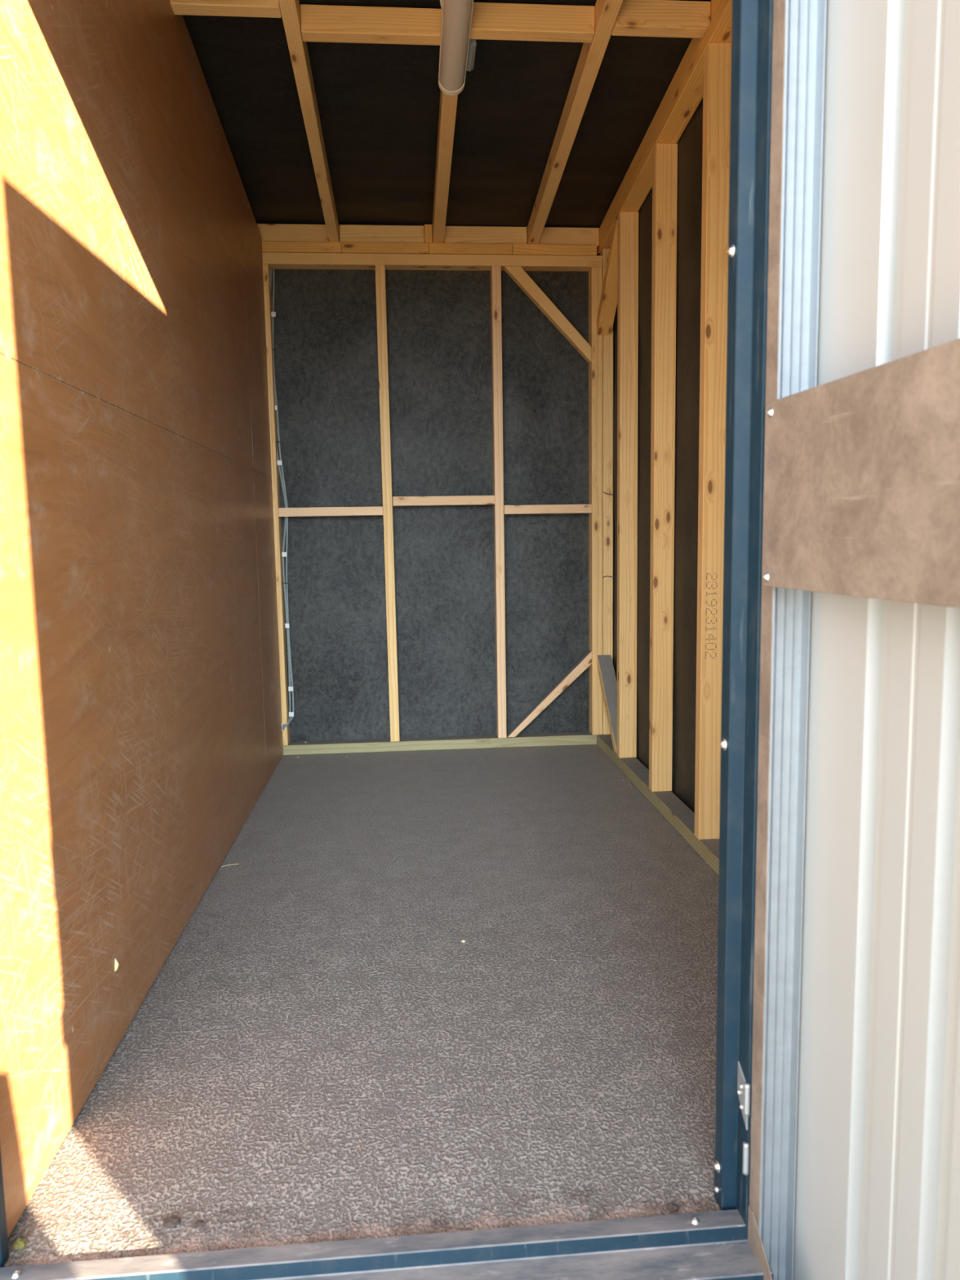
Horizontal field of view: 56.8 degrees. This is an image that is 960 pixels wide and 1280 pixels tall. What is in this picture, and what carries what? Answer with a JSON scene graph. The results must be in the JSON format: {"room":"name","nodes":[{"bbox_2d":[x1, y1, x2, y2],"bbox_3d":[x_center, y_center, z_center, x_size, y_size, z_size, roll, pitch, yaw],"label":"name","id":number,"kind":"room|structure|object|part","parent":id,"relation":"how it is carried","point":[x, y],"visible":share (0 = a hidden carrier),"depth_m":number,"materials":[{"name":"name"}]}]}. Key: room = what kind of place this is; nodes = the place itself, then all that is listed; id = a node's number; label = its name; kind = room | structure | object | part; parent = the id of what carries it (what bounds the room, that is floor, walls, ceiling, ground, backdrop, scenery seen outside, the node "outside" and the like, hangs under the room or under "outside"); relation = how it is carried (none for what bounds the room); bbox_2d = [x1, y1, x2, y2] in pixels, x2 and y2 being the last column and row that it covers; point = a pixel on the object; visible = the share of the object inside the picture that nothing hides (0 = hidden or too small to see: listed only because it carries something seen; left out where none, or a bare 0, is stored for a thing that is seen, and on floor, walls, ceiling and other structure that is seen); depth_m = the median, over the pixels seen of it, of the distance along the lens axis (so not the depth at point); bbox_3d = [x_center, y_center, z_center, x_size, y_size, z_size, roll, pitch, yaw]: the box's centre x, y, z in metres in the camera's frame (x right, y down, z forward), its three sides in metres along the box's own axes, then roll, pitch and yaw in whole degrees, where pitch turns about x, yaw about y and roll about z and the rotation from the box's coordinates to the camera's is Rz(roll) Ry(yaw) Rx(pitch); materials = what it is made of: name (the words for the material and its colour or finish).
{"room":"storage shed","nodes":[
{"label":"storage shed","id":0,"kind":"room"},
{"bbox_2d":[4,744,720,1266],"bbox_3d":[-0.014,0.752,2.841,1.710,0.140,3.140,-1,7,-5],"label":"floor","id":1,"kind":"structure","parent":0,"point":[320,1053],"depth_m":1.82,"materials":[{"name":"grey carpet"}]},
{"bbox_2d":[12,1238,28,1249],"bbox_3d":[-0.660,0.867,1.277,0.019,0.009,0.015,2,7,23],"label":"moss tuft","id":2,"kind":"object","parent":1,"relation":"on","point":[20,1243],"visible":1,"depth_m":1.27,"materials":[{"name":"yellow plant"}]},
{"bbox_2d":[162,1215,182,1228],"bbox_3d":[-0.456,0.860,1.314,0.029,0.007,0.023,-1,7,-5],"label":"clump","id":3,"kind":"object","parent":1,"relation":"on","point":[171,1222],"visible":1,"depth_m":1.31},
{"bbox_2d":[192,1219,205,1227],"bbox_3d":[-0.414,0.861,1.312,0.019,0.004,0.014,-1,7,-5],"label":"clump","id":4,"kind":"object","parent":1,"relation":"on","point":[199,1224],"visible":1,"depth_m":1.31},
{"bbox_2d":[283,731,610,755],"bbox_3d":[-0.167,0.496,4.273,1.608,0.047,0.073,-1,7,-5],"label":"plate","id":5,"kind":"object","parent":1,"relation":"on","point":[565,738],"visible":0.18,"depth_m":4.24,"materials":[{"name":"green wood"}]},
{"bbox_2d":[262,263,289,745],"bbox_3d":[-0.945,-0.587,4.085,0.045,2.172,0.073,-1,7,-5],"label":"stud","id":6,"kind":"object","parent":5,"relation":"on","point":[266,269],"visible":0.56,"depth_m":4.05,"materials":[{"name":"brown wood"}]},
{"bbox_2d":[271,311,275,316],"bbox_3d":[-0.937,-1.463,3.991,0.038,0.022,0.006,-1,7,-5],"label":"clip","id":7,"kind":"object","parent":6,"relation":"attached to","point":[273,313],"visible":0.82,"depth_m":3.99,"materials":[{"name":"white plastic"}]},
{"bbox_2d":[277,460,282,465],"bbox_3d":[-0.918,-0.811,4.067,0.022,0.022,0.006,-1,7,-5],"label":"clip","id":8,"kind":"object","parent":6,"relation":"attached to","point":[279,462],"visible":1,"depth_m":4.07,"materials":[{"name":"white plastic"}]},
{"bbox_2d":[270,267,291,730],"bbox_3d":[-0.931,-0.622,4.065,0.041,2.092,0.105,2,7,26],"label":"power cable","id":9,"kind":"object","parent":6,"relation":"attached to","point":[279,467],"visible":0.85,"depth_m":4.13,"materials":[{"name":"white plastic"}]},
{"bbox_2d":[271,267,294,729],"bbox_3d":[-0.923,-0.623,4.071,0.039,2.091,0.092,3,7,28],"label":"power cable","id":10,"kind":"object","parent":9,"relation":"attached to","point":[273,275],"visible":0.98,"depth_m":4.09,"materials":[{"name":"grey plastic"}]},
{"bbox_2d":[288,711,293,716],"bbox_3d":[-0.892,0.351,4.201,0.024,0.022,0.006,-1,7,-5],"label":"clip","id":11,"kind":"object","parent":9,"relation":"attached to","point":[291,713],"visible":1,"depth_m":4.20,"materials":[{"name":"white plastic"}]},
{"bbox_2d":[281,551,287,556],"bbox_3d":[-0.906,-0.397,4.115,0.022,0.022,0.006,-1,7,-5],"label":"clip","id":12,"kind":"object","parent":6,"relation":"attached to","point":[283,553],"visible":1,"depth_m":4.11,"materials":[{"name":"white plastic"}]},
{"bbox_2d":[284,623,289,627],"bbox_3d":[-0.901,-0.067,4.153,0.020,0.022,0.006,-1,7,-5],"label":"clip","id":13,"kind":"object","parent":6,"relation":"attached to","point":[286,625],"visible":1,"depth_m":4.15,"materials":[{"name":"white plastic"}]},
{"bbox_2d":[288,686,293,691],"bbox_3d":[-0.892,0.230,4.187,0.022,0.022,0.006,-1,7,-5],"label":"clip","id":14,"kind":"object","parent":6,"relation":"attached to","point":[290,688],"visible":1,"depth_m":4.18,"materials":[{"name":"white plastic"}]},
{"bbox_2d":[374,265,399,742],"bbox_3d":[-0.428,-0.600,4.127,0.053,2.172,0.073,-1,7,-5],"label":"stud","id":15,"kind":"object","parent":5,"relation":"on","point":[380,287],"visible":1,"depth_m":4.08,"materials":[{"name":"brown wood"}]},
{"bbox_2d":[278,506,382,516],"bbox_3d":[-0.684,-0.591,4.090,0.474,0.040,0.037,-1,7,-5],"label":"noggin","id":16,"kind":"object","parent":15,"relation":"attached to","point":[377,510],"visible":1,"depth_m":4.07,"materials":[{"name":"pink wood"}]},
{"bbox_2d":[262,252,602,271],"bbox_3d":[-0.224,-1.709,4.019,1.565,0.049,0.076,-1,7,-5],"label":"plate","id":17,"kind":"object","parent":15,"relation":"on","point":[277,260],"visible":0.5,"depth_m":3.99,"materials":[{"name":"brown wood"}]},
{"bbox_2d":[262,240,342,253],"bbox_3d":[-0.802,-1.744,3.968,0.365,0.046,0.070,-1,7,-5],"label":"packer","id":18,"kind":"object","parent":17,"relation":"on","point":[267,246],"visible":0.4,"depth_m":3.94,"materials":[{"name":"orange wood"}]},
{"bbox_2d":[257,223,328,241],"bbox_3d":[-0.830,-1.807,3.961,0.313,0.078,0.042,-1,7,-5],"label":"board","id":19,"kind":"object","parent":18,"relation":"on","point":[268,232],"visible":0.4,"depth_m":3.94,"materials":[{"name":"brown wood"}]},
{"bbox_2d":[278,0,338,241],"bbox_3d":[-0.530,-1.772,2.472,0.044,0.341,2.962,-1,7,-5],"label":"rafter","id":20,"kind":"object","parent":18,"relation":"on","point":[290,9],"visible":1,"depth_m":2.92,"materials":[{"name":"brown wood"}]},
{"bbox_2d":[170,0,281,17],"bbox_3d":[-0.717,-1.763,2.434,0.332,0.078,0.045,-1,7,-5],"label":"noggin","id":21,"kind":"structure","parent":20,"relation":"attached to","point":[245,8],"depth_m":2.43,"materials":[{"name":"brown wood"}]},
{"bbox_2d":[300,4,441,45],"bbox_3d":[-0.307,-1.776,2.567,0.412,0.078,0.045,-1,7,-5],"label":"noggin","id":22,"kind":"structure","parent":20,"relation":"attached to","point":[319,23],"depth_m":2.55,"materials":[{"name":"brown wood"}]},
{"bbox_2d":[341,241,428,253],"bbox_3d":[-0.425,-1.754,3.998,0.386,0.046,0.070,-1,7,-5],"label":"packer","id":23,"kind":"object","parent":17,"relation":"on","point":[347,247],"visible":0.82,"depth_m":3.96,"materials":[{"name":"orange wood"}]},
{"bbox_2d":[338,224,424,243],"bbox_3d":[-0.441,-1.817,3.993,0.376,0.078,0.042,-1,7,-5],"label":"board","id":24,"kind":"object","parent":23,"relation":"on","point":[348,233],"visible":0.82,"depth_m":3.97,"materials":[{"name":"brown wood"}]},
{"bbox_2d":[423,224,432,243],"bbox_3d":[-0.233,-1.821,3.995,0.034,0.079,0.046,-1,7,-5],"label":"stub","id":25,"kind":"object","parent":23,"relation":"on","point":[428,228],"visible":0.82,"depth_m":3.97,"materials":[{"name":"orange wood"}]},
{"bbox_2d":[428,243,512,254],"bbox_3d":[-0.044,-1.764,4.029,0.376,0.046,0.070,-1,7,-5],"label":"packer","id":26,"kind":"object","parent":17,"relation":"on","point":[433,248],"visible":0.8,"depth_m":4.00,"materials":[{"name":"orange wood"}]},
{"bbox_2d":[431,90,457,243],"bbox_3d":[-0.069,-1.784,2.510,0.050,0.341,2.962,-1,7,-5],"label":"rafter","id":27,"kind":"object","parent":26,"relation":"on","point":[448,104],"visible":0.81,"depth_m":3.29,"materials":[{"name":"brown wood"}]},
{"bbox_2d":[438,0,476,95],"bbox_3d":[-0.024,-1.709,2.127,0.107,0.163,1.299,-1,7,-5],"label":"light","id":28,"kind":"object","parent":27,"relation":"attached to","point":[457,51],"visible":0.98,"depth_m":2.56,"materials":[{"name":"beige plastic"}]},
{"bbox_3d":[-0.077,-1.724,2.123,0.003,0.127,1.260,-1,7,-5],"label":"housing rail","id":29,"kind":"part","parent":28,"relation":"part of","materials":[{"name":"beige plastic"}]},
{"bbox_3d":[0.003,-1.726,2.129,0.003,0.127,1.260,-1,7,-5],"label":"housing rail","id":30,"kind":"part","parent":28,"relation":"part of","materials":[{"name":"beige plastic"}]},
{"bbox_2d":[444,226,527,244],"bbox_3d":[0.024,-1.828,4.030,0.376,0.078,0.042,-1,7,-5],"label":"board","id":31,"kind":"object","parent":26,"relation":"on","point":[453,234],"visible":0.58,"depth_m":4.01,"materials":[{"name":"brown wood"}]},
{"bbox_2d":[512,244,596,255],"bbox_3d":[0.337,-1.773,4.059,0.385,0.046,0.070,-1,7,-5],"label":"packer","id":32,"kind":"object","parent":17,"relation":"on","point":[517,249],"visible":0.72,"depth_m":4.03,"materials":[{"name":"orange wood"}]},
{"bbox_2d":[538,226,599,248],"bbox_3d":[0.402,-1.838,4.060,0.279,0.078,0.042,-1,7,-5],"label":"board","id":33,"kind":"object","parent":32,"relation":"on","point":[550,235],"visible":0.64,"depth_m":4.04,"materials":[{"name":"brown wood"}]},
{"bbox_2d":[527,0,622,244],"bbox_3d":[0.359,-1.795,2.544,0.048,0.341,2.962,-1,7,-5],"label":"rafter","id":34,"kind":"object","parent":32,"relation":"on","point":[606,11],"visible":1,"depth_m":2.99,"materials":[{"name":"brown wood"}]},
{"bbox_2d":[469,2,595,42],"bbox_3d":[0.142,-1.787,2.571,0.377,0.078,0.045,-1,7,-5],"label":"noggin","id":35,"kind":"structure","parent":34,"relation":"attached to","point":[490,20],"depth_m":2.55,"materials":[{"name":"brown wood"}]},
{"bbox_2d":[611,0,711,38],"bbox_3d":[0.523,-1.796,2.567,0.280,0.078,0.045,-1,7,-5],"label":"noggin","id":36,"kind":"structure","parent":34,"relation":"attached to","point":[638,18],"depth_m":2.55,"materials":[{"name":"brown wood"}]},
{"bbox_2d":[489,266,506,737],"bbox_3d":[0.088,-0.613,4.169,0.043,2.172,0.073,-1,7,-5],"label":"stud","id":37,"kind":"object","parent":5,"relation":"on","point":[495,271],"visible":1,"depth_m":4.13,"materials":[{"name":"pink wood"}]},
{"bbox_2d":[392,495,494,506],"bbox_3d":[-0.168,-0.647,4.126,0.472,0.042,0.037,-1,7,-5],"label":"noggin","id":38,"kind":"object","parent":37,"relation":"attached to","point":[453,500],"visible":1,"depth_m":4.11,"materials":[{"name":"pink wood"}]},
{"bbox_2d":[506,649,591,737],"bbox_3d":[0.332,0.258,4.278,0.411,0.407,0.050,-1,7,-5],"label":"diagonal brace","id":39,"kind":"object","parent":5,"relation":"on","point":[585,661],"visible":0.94,"depth_m":4.26,"materials":[{"name":"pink wood"}]},
{"bbox_2d":[588,266,602,734],"bbox_3d":[0.548,-0.625,4.206,0.052,2.172,0.073,-1,7,-5],"label":"stud","id":40,"kind":"object","parent":5,"relation":"on","point":[595,273],"visible":0.98,"depth_m":4.17,"materials":[{"name":"brown wood"}]},
{"bbox_2d":[503,266,591,364],"bbox_3d":[0.311,-1.488,4.078,0.396,0.420,0.050,-1,7,-5],"label":"diagonal brace","id":41,"kind":"object","parent":40,"relation":"attached to","point":[517,273],"visible":1,"depth_m":4.06,"materials":[{"name":"brown wood"}]},
{"bbox_2d":[503,504,591,514],"bbox_3d":[0.318,-0.614,4.170,0.412,0.041,0.037,-1,7,-5],"label":"noggin","id":42,"kind":"object","parent":40,"relation":"attached to","point":[535,508],"visible":1,"depth_m":4.15,"materials":[{"name":"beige wood"}]},
{"bbox_2d":[600,248,613,734],"bbox_3d":[0.598,-0.666,4.204,0.047,2.253,0.072,-1,7,-5],"label":"stud","id":43,"kind":"object","parent":5,"relation":"on","point":[607,340],"visible":0.62,"depth_m":4.17,"materials":[{"name":"brown wood"}]},
{"bbox_2d":[596,218,617,335],"bbox_3d":[0.583,-1.563,3.862,0.068,0.374,0.398,-1,7,-5],"label":"diagonal brace","id":44,"kind":"object","parent":43,"relation":"attached to","point":[608,301],"visible":0.7,"depth_m":3.91,"materials":[{"name":"orange wood"}]},
{"bbox_2d":[596,734,719,875],"bbox_3d":[0.722,0.646,2.840,0.075,0.047,2.941,-1,7,-5],"label":"plate","id":45,"kind":"object","parent":1,"relation":"on","point":[674,811],"visible":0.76,"depth_m":3.19,"materials":[{"name":"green wood"}]},
{"bbox_2d":[596,654,617,754],"bbox_3d":[0.613,0.287,4.067,0.068,0.388,0.412,-1,7,-5],"label":"diagonal brace","id":46,"kind":"object","parent":45,"relation":"on","point":[607,678],"visible":0.7,"depth_m":4.12,"materials":[{"name":"brown wood"}]},
{"bbox_2d":[617,212,639,758],"bbox_3d":[0.619,-0.611,3.731,0.077,2.250,0.045,-1,7,-5],"label":"stud","id":47,"kind":"object","parent":45,"relation":"on","point":[628,222],"visible":1,"depth_m":3.71,"materials":[{"name":"brown wood"}]},
{"bbox_2d":[648,142,677,791],"bbox_3d":[0.661,-0.576,3.216,0.077,2.296,0.046,-1,7,-5],"label":"stud","id":48,"kind":"object","parent":45,"relation":"on","point":[664,156],"visible":1,"depth_m":3.19,"materials":[{"name":"brown wood"}]},
{"bbox_2d":[694,42,731,839],"bbox_3d":[0.705,-0.539,2.683,0.077,2.343,0.047,-1,7,-5],"label":"stud","id":49,"kind":"object","parent":45,"relation":"on","point":[717,55],"visible":0.98,"depth_m":2.65,"materials":[{"name":"brown wood"}]},
{"bbox_2d":[602,0,732,245],"bbox_3d":[0.689,-1.723,2.503,0.075,0.292,2.810,-1,7,-5],"label":"plate","id":50,"kind":"object","parent":49,"relation":"on","point":[688,95],"visible":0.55,"depth_m":2.90,"materials":[{"name":"orange wood"}]},
{"bbox_2d":[597,0,721,253],"bbox_3d":[0.685,-1.796,2.597,0.044,0.360,3.013,-1,7,-5],"label":"rafter","id":51,"kind":"object","parent":50,"relation":"on","point":[695,42],"visible":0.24,"depth_m":3.15,"materials":[{"name":"orange wood"}]},
{"bbox_2d":[665,1203,679,1213],"bbox_3d":[0.288,0.847,1.328,0.022,0.007,0.017,-1,7,-5],"label":"clump","id":52,"kind":"object","parent":1,"relation":"on","point":[672,1207],"visible":1,"depth_m":1.32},
{"bbox_2d":[271,227,599,742],"bbox_3d":[-0.166,-0.789,4.181,1.700,2.620,0.036,-1,7,-5],"label":"wall","id":53,"kind":"structure","parent":0,"point":[439,336],"depth_m":4.18,"materials":[{"name":"grey fabric"}]},
{"bbox_2d":[182,0,711,231],"bbox_3d":[-0.077,-1.843,2.497,1.780,0.312,3.153,-1,7,-5],"label":"ceiling","id":54,"kind":"structure","parent":0,"point":[378,104],"depth_m":3.16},
{"bbox_2d":[613,97,702,813],"bbox_3d":[0.757,-0.687,2.722,0.035,2.720,3.100,-1,7,-5],"label":"wall","id":55,"kind":"structure","parent":0,"point":[690,144],"depth_m":3.17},
{"bbox_3d":[0.706,-0.440,1.195,0.500,2.860,0.050,-1,7,-5],"label":"wall","id":56,"kind":"structure","parent":0,"visible":0},
{"bbox_2d":[0,0,773,1279],"bbox_3d":[-0.169,-0.159,1.112,1.350,2.337,0.166,-1,7,-5],"label":"door frame","id":57,"kind":"structure","parent":56,"relation":"attached to","point":[708,1245],"depth_m":1.23,"materials":[{"name":"paint"}]},
{"bbox_3d":[-0.136,0.932,1.217,1.088,0.145,0.124,-1,7,-5],"label":"sill","id":58,"kind":"part","parent":57,"relation":"part of","materials":[{"name":"paint"}]},
{"bbox_2d":[737,0,959,1279],"bbox_3d":[0.466,-0.075,0.642,0.105,2.208,1.149,-2,7,-8],"label":"door","id":59,"kind":"structure","parent":56,"relation":"in","point":[855,1139],"depth_m":1.03,"materials":[{"name":"metal"}]},
{"bbox_3d":[0.440,-0.129,0.634,0.002,0.234,1.054,-2,7,-8],"label":"plate","id":60,"kind":"part","parent":59,"relation":"part of","materials":[{"name":"wood"}]},
{"bbox_3d":[-0.895,-0.562,2.588,0.050,2.835,3.120,-1,7,-5],"label":"wall","id":61,"kind":"structure","parent":0,"visible":0},
{"bbox_2d":[0,0,253,469],"bbox_3d":[-0.819,-1.218,2.246,0.012,1.360,2.446,-1,7,-5],"label":"plywood panel","id":62,"kind":"object","parent":61,"relation":"attached to","point":[122,278],"visible":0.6,"depth_m":1.94,"materials":[{"name":"brown wood"}]},
{"bbox_2d":[0,354,266,1237],"bbox_3d":[-0.798,0.095,2.396,0.012,1.282,2.446,-1,7,-5],"label":"plywood panel","id":63,"kind":"object","parent":61,"relation":"attached to","point":[133,756],"visible":0.97,"depth_m":1.72,"materials":[{"name":"brown wood"}]},
{"bbox_2d":[114,958,118,971],"bbox_3d":[-0.724,0.649,1.774,0.006,0.030,0.017,-1,7,-5],"label":"splinter","id":64,"kind":"object","parent":63,"relation":"attached to","point":[116,967],"visible":1,"depth_m":1.77,"materials":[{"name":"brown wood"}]},
{"bbox_2d":[240,177,271,477],"bbox_3d":[-0.938,-1.257,3.719,0.013,1.106,0.497,-1,7,-5],"label":"plywood panel","id":65,"kind":"object","parent":61,"relation":"attached to","point":[251,237],"depth_m":3.69,"materials":[{"name":"brown wood"}]},
{"bbox_3d":[-0.906,-0.777,3.544,0.001,0.085,0.021,-1,7,-5],"label":"tape strip","id":66,"kind":"part","parent":65,"relation":"part of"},
{"bbox_2d":[253,469,283,782],"bbox_3d":[-0.919,-0.070,3.855,0.012,1.282,0.497,-1,7,-5],"label":"plywood panel","id":67,"kind":"object","parent":61,"relation":"attached to","point":[263,490],"visible":0.82,"depth_m":3.83,"materials":[{"name":"brown wood"}]}
]}

